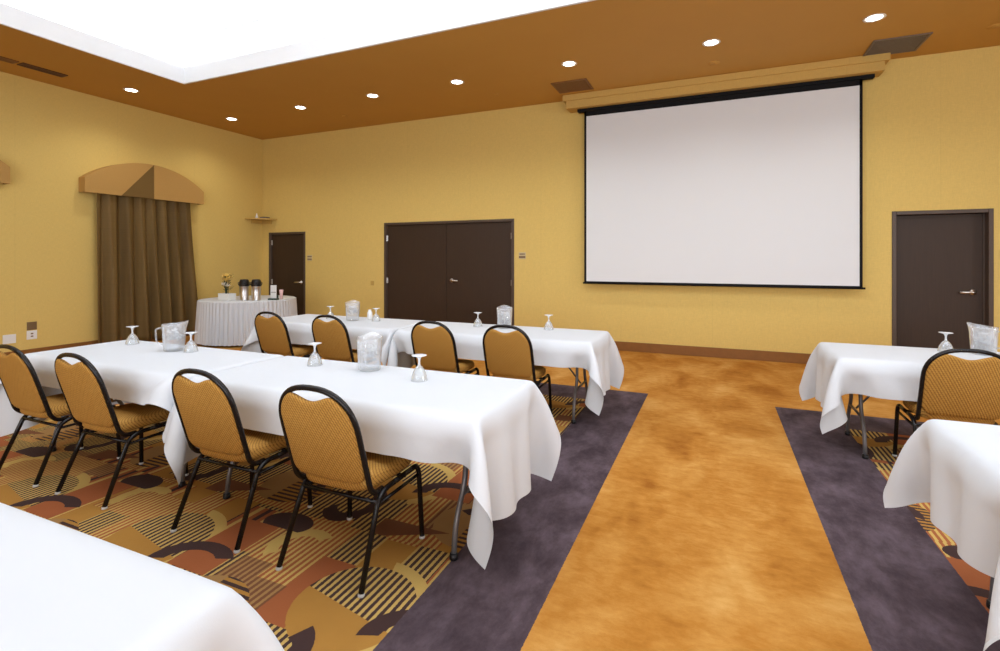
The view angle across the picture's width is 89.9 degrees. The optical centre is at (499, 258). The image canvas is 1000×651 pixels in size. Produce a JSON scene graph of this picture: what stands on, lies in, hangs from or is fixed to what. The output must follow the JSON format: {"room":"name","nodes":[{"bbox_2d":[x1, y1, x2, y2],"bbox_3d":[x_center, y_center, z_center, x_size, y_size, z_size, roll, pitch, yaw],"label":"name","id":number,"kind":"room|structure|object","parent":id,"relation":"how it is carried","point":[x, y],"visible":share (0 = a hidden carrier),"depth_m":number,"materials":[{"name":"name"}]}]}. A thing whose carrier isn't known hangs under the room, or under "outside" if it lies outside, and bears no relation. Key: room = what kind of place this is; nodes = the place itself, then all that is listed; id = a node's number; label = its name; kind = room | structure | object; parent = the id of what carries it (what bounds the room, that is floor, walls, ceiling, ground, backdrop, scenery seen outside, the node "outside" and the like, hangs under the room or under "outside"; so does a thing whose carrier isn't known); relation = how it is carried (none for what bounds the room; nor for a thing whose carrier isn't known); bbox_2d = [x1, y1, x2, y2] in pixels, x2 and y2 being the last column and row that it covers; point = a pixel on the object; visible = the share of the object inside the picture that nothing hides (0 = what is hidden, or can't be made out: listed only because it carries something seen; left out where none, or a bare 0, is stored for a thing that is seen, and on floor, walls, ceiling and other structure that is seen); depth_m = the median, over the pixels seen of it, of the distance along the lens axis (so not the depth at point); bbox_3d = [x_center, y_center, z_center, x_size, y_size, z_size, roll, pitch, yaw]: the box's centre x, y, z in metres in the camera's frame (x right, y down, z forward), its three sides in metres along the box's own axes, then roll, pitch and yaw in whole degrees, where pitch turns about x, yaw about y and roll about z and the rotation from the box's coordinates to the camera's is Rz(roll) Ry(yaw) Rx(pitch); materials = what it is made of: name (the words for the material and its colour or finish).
{"room":"event hall","nodes":[
{"label":"event hall","id":0,"kind":"room"},
{"bbox_2d":[0,71,261,352],"bbox_3d":[-8.278,-1.300,4.798,0.200,5.600,14.270,0,0,23],"label":"wall","id":1,"kind":"structure","parent":0,"point":[51,136],"depth_m":8.02,"materials":[{"name":"yellow paint"}]},
{"bbox_2d":[0,160,9,183],"bbox_3d":[-7.457,-1.365,6.235,0.171,0.610,2.040,0,0,23],"label":"arched valance","id":2,"kind":"object","parent":1,"relation":"attached to","point":[4,168],"visible":1,"depth_m":7.08,"materials":[{"name":"gold fabric"}]},
{"bbox_2d":[3,334,15,343],"bbox_3d":[-7.105,1.170,7.260,0.008,0.130,0.150,0,0,23],"label":"outlet plate","id":3,"kind":"object","parent":1,"relation":"attached to","point":[7,339],"visible":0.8,"depth_m":7.26,"materials":[{"name":"white plastic"}]},
{"bbox_2d":[27,330,36,339],"bbox_3d":[-7.001,1.145,7.498,0.011,0.130,0.125,0,0,23],"label":"outlet plate","id":4,"kind":"object","parent":1,"relation":"attached to","point":[32,334],"visible":1,"depth_m":7.50,"materials":[{"name":"white plastic"}]},
{"bbox_2d":[27,321,36,329],"bbox_3d":[-7.001,1.010,7.498,0.011,0.120,0.120,0,0,23],"label":"outlet plate","id":5,"kind":"object","parent":1,"relation":"attached to","point":[30,325],"visible":1,"depth_m":7.50,"materials":[{"name":"brown plastic"}]},
{"bbox_2d":[4,328,194,354],"bbox_3d":[-8.178,1.427,4.755,0.018,0.147,14.270,0,0,23],"label":"baseboard","id":6,"kind":"structure","parent":1,"relation":"attached to","point":[26,351],"depth_m":7.88,"materials":[{"name":"brown wood"}]},
{"bbox_2d":[79,163,203,204],"bbox_3d":[-6.291,-1.365,8.945,0.171,0.610,2.020,0,0,23],"label":"arched valance","id":7,"kind":"object","parent":1,"relation":"attached to","point":[141,180],"visible":1,"depth_m":8.77,"materials":[{"name":"gold fabric"}]},
{"bbox_2d":[97,193,197,343],"bbox_3d":[-6.266,0.125,9.022,0.142,2.690,1.800,0,0,23],"label":"curtain","id":8,"kind":"object","parent":1,"relation":"hanging from","point":[146,267],"visible":0.97,"depth_m":8.87,"materials":[{"name":"fabric"}]},
{"bbox_2d":[0,335,999,650],"bbox_3d":[0.409,1.550,1.141,19.050,0.100,14.820,0,0,23],"label":"floor","id":9,"kind":"structure","parent":0,"point":[706,505],"depth_m":2.68,"materials":[{"name":"carpet"}]},
{"bbox_2d":[0,344,120,487],"bbox_3d":[-3.187,1.037,3.600,0.522,0.925,0.587,0,0,23],"label":"banquet chair","id":10,"kind":"object","parent":9,"relation":"on","point":[19,379],"visible":0.84,"depth_m":3.39,"materials":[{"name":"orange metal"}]},
{"bbox_2d":[52,399,186,486],"bbox_3d":[-2.676,1.123,3.851,1.856,0.753,0.746,0,0,23],"label":"folding table","id":11,"kind":"object","parent":9,"relation":"on","point":[182,482],"visible":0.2,"depth_m":3.31,"materials":[{"name":"metal"}]},
{"bbox_2d":[0,340,283,442],"bbox_3d":[-2.724,1.046,3.888,2.025,0.622,1.107,0,0,23],"label":"tablecloth","id":12,"kind":"object","parent":11,"relation":"on","point":[143,373],"visible":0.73,"depth_m":3.63,"materials":[{"name":"white fabric"}]},
{"bbox_2d":[125,326,139,344],"bbox_3d":[-3.149,0.658,4.294,0.102,0.152,0.102,0,0,23],"label":"water goblet","id":13,"kind":"object","parent":12,"relation":"on","point":[131,327],"visible":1,"depth_m":4.29,"materials":[{"name":"clear glass"}]},
{"bbox_2d":[159,320,187,351],"bbox_3d":[-2.597,0.616,3.986,0.174,0.236,0.184,0,0,19],"label":"water pitcher","id":14,"kind":"object","parent":12,"relation":"on","point":[172,333],"visible":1,"depth_m":3.97,"materials":[{"name":"clear glass"}]},
{"bbox_2d":[183,332,197,352],"bbox_3d":[-2.430,0.658,3.942,0.102,0.152,0.102,0,0,5],"label":"water goblet","id":15,"kind":"object","parent":12,"relation":"on","point":[189,333],"visible":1,"depth_m":3.94,"materials":[{"name":"clear glass"}]},
{"bbox_2d":[54,353,188,509],"bbox_3d":[-2.502,1.037,3.305,0.522,0.925,0.587,0,0,23],"label":"banquet chair","id":16,"kind":"object","parent":9,"relation":"on","point":[85,393],"visible":0.93,"depth_m":3.12,"materials":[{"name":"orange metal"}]},
{"bbox_2d":[170,368,312,553],"bbox_3d":[-1.478,1.037,2.865,0.522,0.925,0.587,0,0,23],"label":"banquet chair","id":17,"kind":"object","parent":9,"relation":"on","point":[208,413],"visible":0.88,"depth_m":2.66,"materials":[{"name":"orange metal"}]},
{"bbox_2d":[254,311,321,358],"bbox_3d":[-2.410,1.037,5.683,0.522,0.925,0.587,0,0,23],"label":"banquet chair","id":18,"kind":"object","parent":9,"relation":"on","point":[272,333],"visible":0.77,"depth_m":5.47,"materials":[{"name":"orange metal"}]},
{"bbox_2d":[312,315,379,364],"bbox_3d":[-1.657,1.037,5.358,0.522,0.925,0.587,0,0,23],"label":"banquet chair","id":19,"kind":"object","parent":9,"relation":"on","point":[333,335],"visible":0.77,"depth_m":5.14,"materials":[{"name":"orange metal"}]},
{"bbox_2d":[223,461,469,560],"bbox_3d":[-0.861,1.123,3.071,1.966,0.753,0.746,0,0,23],"label":"folding table","id":20,"kind":"object","parent":9,"relation":"on","point":[453,556],"visible":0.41,"depth_m":2.56,"materials":[{"name":"metal"}]},
{"bbox_2d":[164,356,560,568],"bbox_3d":[-0.811,1.054,3.060,2.155,0.637,1.142,0,0,23],"label":"tablecloth","id":21,"kind":"object","parent":20,"relation":"on","point":[504,431],"visible":0.85,"depth_m":2.69,"materials":[{"name":"white fabric"}]},
{"bbox_2d":[307,342,322,366],"bbox_3d":[-1.272,0.658,3.443,0.102,0.152,0.102,0,0,15],"label":"water goblet","id":22,"kind":"object","parent":21,"relation":"on","point":[314,344],"visible":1,"depth_m":3.44,"materials":[{"name":"clear glass"}]},
{"bbox_2d":[356,335,382,371],"bbox_3d":[-0.860,0.616,3.292,0.171,0.236,0.187,0,0,39],"label":"water pitcher","id":23,"kind":"object","parent":21,"relation":"on","point":[364,346],"visible":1,"depth_m":3.28,"materials":[{"name":"clear glass"}]},
{"bbox_2d":[411,354,427,379],"bbox_3d":[-0.487,0.658,3.018,0.102,0.152,0.102,0,0,-14],"label":"water goblet","id":24,"kind":"object","parent":21,"relation":"on","point":[418,356],"visible":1,"depth_m":3.01,"materials":[{"name":"clear glass"}]},
{"bbox_2d":[411,365,427,379],"bbox_3d":[-0.487,0.689,3.018,0.102,0.090,0.102,0,0,-14],"label":"bowl","id":25,"kind":"object","parent":24,"relation":"attached to","point":[417,365],"depth_m":3.02,"materials":[{"name":"clear glass"}]},
{"bbox_2d":[275,384,424,597],"bbox_3d":[-0.751,1.037,2.530,0.522,0.925,0.587,0,0,23],"label":"banquet chair","id":26,"kind":"object","parent":9,"relation":"on","point":[323,437],"visible":0.98,"depth_m":2.33,"materials":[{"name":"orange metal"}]},
{"bbox_2d":[411,321,479,374],"bbox_3d":[-0.536,1.037,4.876,0.522,0.925,0.587,0,0,23],"label":"banquet chair","id":27,"kind":"object","parent":9,"relation":"on","point":[438,343],"visible":0.81,"depth_m":4.66,"materials":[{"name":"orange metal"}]},
{"bbox_2d":[482,325,552,415],"bbox_3d":[0.151,1.037,4.602,0.522,0.925,0.587,0,0,23],"label":"banquet chair","id":28,"kind":"object","parent":9,"relation":"on","point":[506,355],"visible":0.84,"depth_m":4.39,"materials":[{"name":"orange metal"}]},
{"bbox_2d":[569,367,587,423],"bbox_3d":[0.014,1.123,5.143,2.016,0.753,0.746,0,0,23],"label":"folding table","id":29,"kind":"object","parent":9,"relation":"on","point":[573,421],"visible":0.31,"depth_m":4.67,"materials":[{"name":"metal"}]},
{"bbox_2d":[387,321,623,415],"bbox_3d":[0.059,1.038,5.123,2.211,0.607,1.106,0,0,23],"label":"tablecloth","id":30,"kind":"object","parent":29,"relation":"on","point":[595,351],"visible":0.66,"depth_m":4.77,"materials":[{"name":"white fabric"}]},
{"bbox_2d":[496,308,511,328],"bbox_3d":[0.043,0.616,5.266,0.171,0.236,0.187,0,0,39],"label":"water pitcher","id":31,"kind":"object","parent":30,"relation":"on","point":[502,315],"visible":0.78,"depth_m":5.26,"materials":[{"name":"clear glass"}]},
{"bbox_2d":[844,394,869,458],"bbox_3d":[3.550,1.123,3.709,1.886,0.753,0.746,0,0,23],"label":"folding table","id":32,"kind":"object","parent":9,"relation":"on","point":[860,413],"visible":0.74,"depth_m":3.87,"materials":[{"name":"metal"}]},
{"bbox_2d":[799,342,999,433],"bbox_3d":[3.551,1.017,3.708,2.188,0.564,1.096,0,0,23],"label":"tablecloth","id":33,"kind":"object","parent":32,"relation":"on","point":[832,371],"visible":0.78,"depth_m":3.69,"materials":[{"name":"white fabric"}]},
{"bbox_2d":[937,332,952,351],"bbox_3d":[3.501,0.658,3.937,0.102,0.152,0.102,0,0,-6],"label":"water goblet","id":34,"kind":"object","parent":33,"relation":"on","point":[944,333],"visible":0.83,"depth_m":3.93,"materials":[{"name":"clear glass"}]},
{"bbox_2d":[967,324,998,355],"bbox_3d":[3.693,0.616,3.825,0.170,0.236,0.188,0,0,16],"label":"water pitcher","id":35,"kind":"object","parent":33,"relation":"on","point":[968,325],"visible":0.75,"depth_m":3.82,"materials":[{"name":"clear glass"}]},
{"bbox_2d":[892,348,999,456],"bbox_3d":[3.107,1.037,3.450,0.522,0.925,0.587,0,0,23],"label":"banquet chair","id":36,"kind":"object","parent":9,"relation":"on","point":[952,388],"visible":0.92,"depth_m":3.26,"materials":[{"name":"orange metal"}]},
{"bbox_2d":[986,577,994,608],"bbox_3d":[2.700,1.123,1.581,1.886,0.753,0.766,0,0,23],"label":"folding table","id":37,"kind":"object","parent":9,"relation":"on","point":[988,601],"visible":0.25,"depth_m":2.14,"materials":[{"name":"metal"}]},
{"bbox_2d":[883,419,999,650],"bbox_3d":[2.701,0.982,1.581,2.191,0.493,1.106,0,0,23],"label":"tablecloth","id":38,"kind":"object","parent":37,"relation":"on","point":[953,466],"visible":1,"depth_m":1.99,"materials":[{"name":"white fabric"}]},
{"bbox_3d":[-4.615,1.125,9.204,1.560,0.751,1.560,0,0,23],"label":"round table","id":39,"kind":"object","parent":9,"relation":"on","visible":0},
{"bbox_2d":[194,295,297,345],"bbox_3d":[-4.612,1.100,9.202,1.712,0.730,1.712,0,0,23],"label":"table skirt","id":40,"kind":"object","parent":39,"relation":"on","point":[218,322],"visible":0.73,"depth_m":8.45,"materials":[{"name":"white fabric"}]},
{"bbox_2d":[218,273,235,300],"bbox_3d":[-4.789,0.500,8.807,0.280,0.468,0.213,0,0,23],"label":"flower arrangement","id":41,"kind":"object","parent":40,"relation":"on","point":[225,296],"visible":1,"depth_m":8.76,"materials":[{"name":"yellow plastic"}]},
{"bbox_2d":[238,279,249,300],"bbox_3d":[-4.450,0.549,8.751,0.198,0.370,0.186,0,0,27],"label":"airpot","id":42,"kind":"object","parent":40,"relation":"on","point":[244,284],"visible":0.95,"depth_m":8.69,"materials":[{"name":"metal"}]},
{"bbox_2d":[250,279,261,300],"bbox_3d":[-4.241,0.549,8.751,0.198,0.370,0.186,0,0,27],"label":"airpot","id":43,"kind":"object","parent":40,"relation":"on","point":[256,284],"visible":1,"depth_m":8.69,"materials":[{"name":"silver metal"}]},
{"bbox_2d":[268,285,278,299],"bbox_3d":[-3.999,0.604,8.851,0.160,0.260,0.100,0,0,6],"label":"rack","id":44,"kind":"object","parent":40,"relation":"on","point":[273,296],"visible":1,"depth_m":8.85,"materials":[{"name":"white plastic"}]},
{"bbox_2d":[279,290,282,298],"bbox_3d":[-3.925,0.649,8.994,0.072,0.170,0.071,0,0,23],"label":"cup stack","id":45,"kind":"object","parent":40,"relation":"on","point":[280,291],"visible":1,"depth_m":8.97,"materials":[{"name":"pink plastic"}]},
{"bbox_2d":[0,0,999,139],"bbox_3d":[0.380,-2.694,1.072,18.650,0.040,14.270,0,0,23],"label":"ceiling","id":46,"kind":"structure","parent":0,"point":[613,44],"depth_m":6.78,"materials":[{"name":"paint"}]},
{"bbox_2d":[0,56,18,63],"bbox_3d":[-6.774,-2.667,6.420,0.160,0.014,0.900,0,0,23],"label":"ceiling vent","id":47,"kind":"object","parent":46,"relation":"in","point":[4,59],"visible":1,"depth_m":6.75,"materials":[{"name":"black plastic"}]},
{"bbox_2d":[17,63,67,76],"bbox_3d":[-6.477,-2.667,7.109,0.160,0.014,0.520,0,0,23],"label":"ceiling vent","id":48,"kind":"object","parent":46,"relation":"in","point":[26,65],"visible":1,"depth_m":7.08,"materials":[{"name":"black plastic"}]},
{"bbox_2d":[123,88,138,92],"bbox_3d":[-5.859,-2.684,7.965,0.214,0.039,0.214,0,0,23],"label":"recessed light","id":49,"kind":"object","parent":46,"relation":"in","point":[125,89],"visible":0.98,"depth_m":7.97,"materials":[{"name":"paint"}]},
{"bbox_2d":[225,117,237,120],"bbox_3d":[-5.147,-2.684,9.618,0.214,0.039,0.214,0,0,23],"label":"recessed light","id":50,"kind":"object","parent":46,"relation":"in","point":[227,118],"visible":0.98,"depth_m":9.63,"materials":[{"name":"paint"}]},
{"bbox_2d":[0,0,484,67],"bbox_3d":[0.317,-3.287,0.914,15.660,1.146,9.189,0,0,23],"label":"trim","id":51,"kind":"structure","parent":46,"relation":"attached to","point":[182,33],"depth_m":7.34,"materials":[{"name":"paint"}]},
{"bbox_2d":[0,0,594,84],"bbox_3d":[0.317,-2.789,0.914,14.860,0.239,8.389,0,0,23],"label":"trim","id":52,"kind":"structure","parent":46,"relation":"attached to","point":[486,11],"depth_m":6.32,"materials":[{"name":"paint"}]},
{"bbox_2d":[294,106,306,109],"bbox_3d":[-3.537,-2.684,8.882,0.214,0.039,0.214,0,0,23],"label":"recessed light","id":53,"kind":"object","parent":46,"relation":"in","point":[296,107],"visible":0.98,"depth_m":8.87,"materials":[{"name":"paint"}]},
{"bbox_2d":[366,94,378,97],"bbox_3d":[-2.094,-2.684,8.239,0.214,0.039,0.214,0,0,23],"label":"recessed light","id":54,"kind":"object","parent":46,"relation":"in","point":[367,95],"visible":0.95,"depth_m":8.22,"materials":[{"name":"paint"}]},
{"bbox_2d":[450,79,463,84],"bbox_3d":[-0.651,-2.684,7.596,0.214,0.039,0.214,0,0,23],"label":"recessed light","id":55,"kind":"object","parent":46,"relation":"in","point":[456,81],"visible":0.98,"depth_m":7.60,"materials":[{"name":"paint"}]},
{"bbox_2d":[561,61,576,66],"bbox_3d":[0.949,-2.684,6.886,0.214,0.039,0.214,0,0,23],"label":"recessed light","id":56,"kind":"object","parent":46,"relation":"in","point":[566,63],"visible":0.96,"depth_m":6.87,"materials":[{"name":"paint"}]},
{"bbox_2d":[551,78,593,93],"bbox_3d":[1.122,-2.667,7.769,0.550,0.014,0.500,0,0,23],"label":"ceiling vent","id":57,"kind":"object","parent":46,"relation":"in","point":[583,84],"visible":1,"depth_m":7.75,"materials":[{"name":"black plastic"}]},
{"bbox_2d":[702,39,720,46],"bbox_3d":[2.618,-2.684,6.211,0.214,0.039,0.214,0,0,23],"label":"recessed light","id":58,"kind":"object","parent":46,"relation":"in","point":[711,42],"visible":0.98,"depth_m":6.20,"materials":[{"name":"paint"}]},
{"bbox_2d":[709,61,719,64],"bbox_3d":[2.930,-2.670,6.860,0.147,0.016,0.147,0,0,23],"label":"cap","id":59,"kind":"object","parent":46,"relation":"attached to","point":[712,62],"visible":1,"depth_m":6.85,"materials":[{"name":"paint"}]},
{"bbox_2d":[563,53,890,112],"bbox_3d":[3.102,-2.564,7.499,4.390,0.218,0.309,0,0,23],"label":"screen housing","id":60,"kind":"object","parent":46,"relation":"attached to","point":[875,64],"visible":0.99,"depth_m":7.23,"materials":[{"name":"paint"}]},
{"bbox_2d":[577,74,874,288],"bbox_3d":[3.146,-1.018,7.500,4.040,2.874,0.095,0,0,23],"label":"projection screen","id":61,"kind":"object","parent":60,"relation":"hanging from","point":[762,186],"visible":1,"depth_m":7.38,"materials":[{"name":"fabric"}]},
{"bbox_2d":[863,13,886,22],"bbox_3d":[4.160,-2.684,5.569,0.214,0.039,0.214,0,0,23],"label":"recessed light","id":62,"kind":"object","parent":46,"relation":"in","point":[875,17],"visible":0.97,"depth_m":5.56,"materials":[{"name":"paint"}]},
{"bbox_2d":[863,32,932,55],"bbox_3d":[4.961,-2.667,6.292,0.580,0.014,0.560,0,0,23],"label":"ceiling vent","id":63,"kind":"object","parent":46,"relation":"in","point":[909,43],"visible":1,"depth_m":6.25,"materials":[{"name":"black plastic"}]},
{"bbox_2d":[987,23,999,28],"bbox_3d":[5.707,-2.670,5.774,0.147,0.016,0.147,0,0,23],"label":"cap","id":64,"kind":"object","parent":46,"relation":"attached to","point":[994,26],"visible":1,"depth_m":5.76,"materials":[{"name":"paint"}]},
{"bbox_2d":[262,46,999,353],"bbox_3d":[3.259,-1.300,7.764,19.050,5.600,0.300,0,0,23],"label":"wall","id":65,"kind":"structure","parent":0,"point":[931,123],"depth_m":8.51,"materials":[{"name":"yellow paint"}]},
{"bbox_2d":[245,218,276,223],"bbox_3d":[-5.245,-0.823,11.010,0.460,0.105,0.460,0,0,23],"label":"corner shelf","id":66,"kind":"object","parent":65,"relation":"attached to","point":[253,220],"visible":1,"depth_m":11.11,"materials":[{"name":"brown wood"}]},
{"bbox_2d":[269,232,304,314],"bbox_3d":[-4.654,0.463,11.088,1.064,2.075,0.228,0,0,23],"label":"door","id":67,"kind":"structure","parent":65,"relation":"in","point":[286,249],"depth_m":11.03,"materials":[{"name":"paint"}]},
{"bbox_2d":[307,255,311,260],"bbox_3d":[-4.082,-0.010,10.754,0.130,0.120,0.011,0,0,23],"label":"door sign","id":68,"kind":"object","parent":65,"relation":"attached to","point":[309,257],"visible":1,"depth_m":10.75,"materials":[{"name":"beige plastic"}]},
{"bbox_2d":[384,219,513,325],"bbox_3d":[-0.999,0.398,9.515,2.789,2.205,0.228,0,0,23],"label":"door","id":69,"kind":"structure","parent":65,"relation":"in","point":[443,271],"depth_m":9.44,"materials":[{"name":"paint"}]},
{"bbox_2d":[519,252,525,258],"bbox_3d":[0.392,-0.045,8.829,0.130,0.120,0.011,0,0,23],"label":"door sign","id":70,"kind":"object","parent":65,"relation":"attached to","point":[522,255],"visible":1,"depth_m":8.82,"materials":[{"name":"beige plastic"}]},
{"bbox_2d":[614,341,810,363],"bbox_3d":[3.782,1.427,7.366,17.376,0.147,0.018,0,0,23],"label":"baseboard","id":71,"kind":"structure","parent":65,"relation":"attached to","point":[788,357],"depth_m":7.58,"materials":[{"name":"brown wood"}]},
{"bbox_2d":[892,208,993,351],"bbox_3d":[5.781,0.435,6.612,1.045,2.130,0.202,0,0,23],"label":"door","id":72,"kind":"structure","parent":65,"relation":"in","point":[943,260],"depth_m":6.61,"materials":[{"name":"paint"}]},
{"bbox_3d":[-1.841,1.123,5.942,1.876,0.753,0.746,0,0,23],"label":"folding table","id":73,"kind":"object","parent":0,"visible":0},
{"bbox_2d":[241,314,423,365],"bbox_3d":[-1.901,1.038,5.952,2.074,0.606,1.120,0,0,23],"label":"tablecloth","id":74,"kind":"object","parent":73,"relation":"on","point":[369,331],"visible":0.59,"depth_m":5.62,"materials":[{"name":"white fabric"}]},
{"bbox_2d":[345,302,359,320],"bbox_3d":[-1.739,0.616,5.902,0.170,0.236,0.188,0,0,27],"label":"water pitcher","id":75,"kind":"object","parent":74,"relation":"on","point":[354,308],"visible":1,"depth_m":5.91,"materials":[{"name":"clear glass"}]},
{"bbox_2d":[367,310,371,318],"bbox_3d":[-1.569,0.676,6.042,0.064,0.115,0.063,0,0,23],"label":"container","id":76,"kind":"object","parent":74,"relation":"on","point":[369,313],"visible":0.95,"depth_m":6.02,"materials":[{"name":"white plastic"}]},
{"bbox_3d":[-1.627,1.123,1.152,1.876,0.753,0.736,0,0,23],"label":"folding table","id":77,"kind":"object","parent":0,"visible":0},
{"bbox_2d":[0,503,283,650],"bbox_3d":[-1.627,1.016,1.152,2.175,0.561,1.081,0,0,23],"label":"tablecloth","id":78,"kind":"object","parent":77,"relation":"on","point":[63,588],"visible":1,"depth_m":1.10,"materials":[{"name":"white fabric"}]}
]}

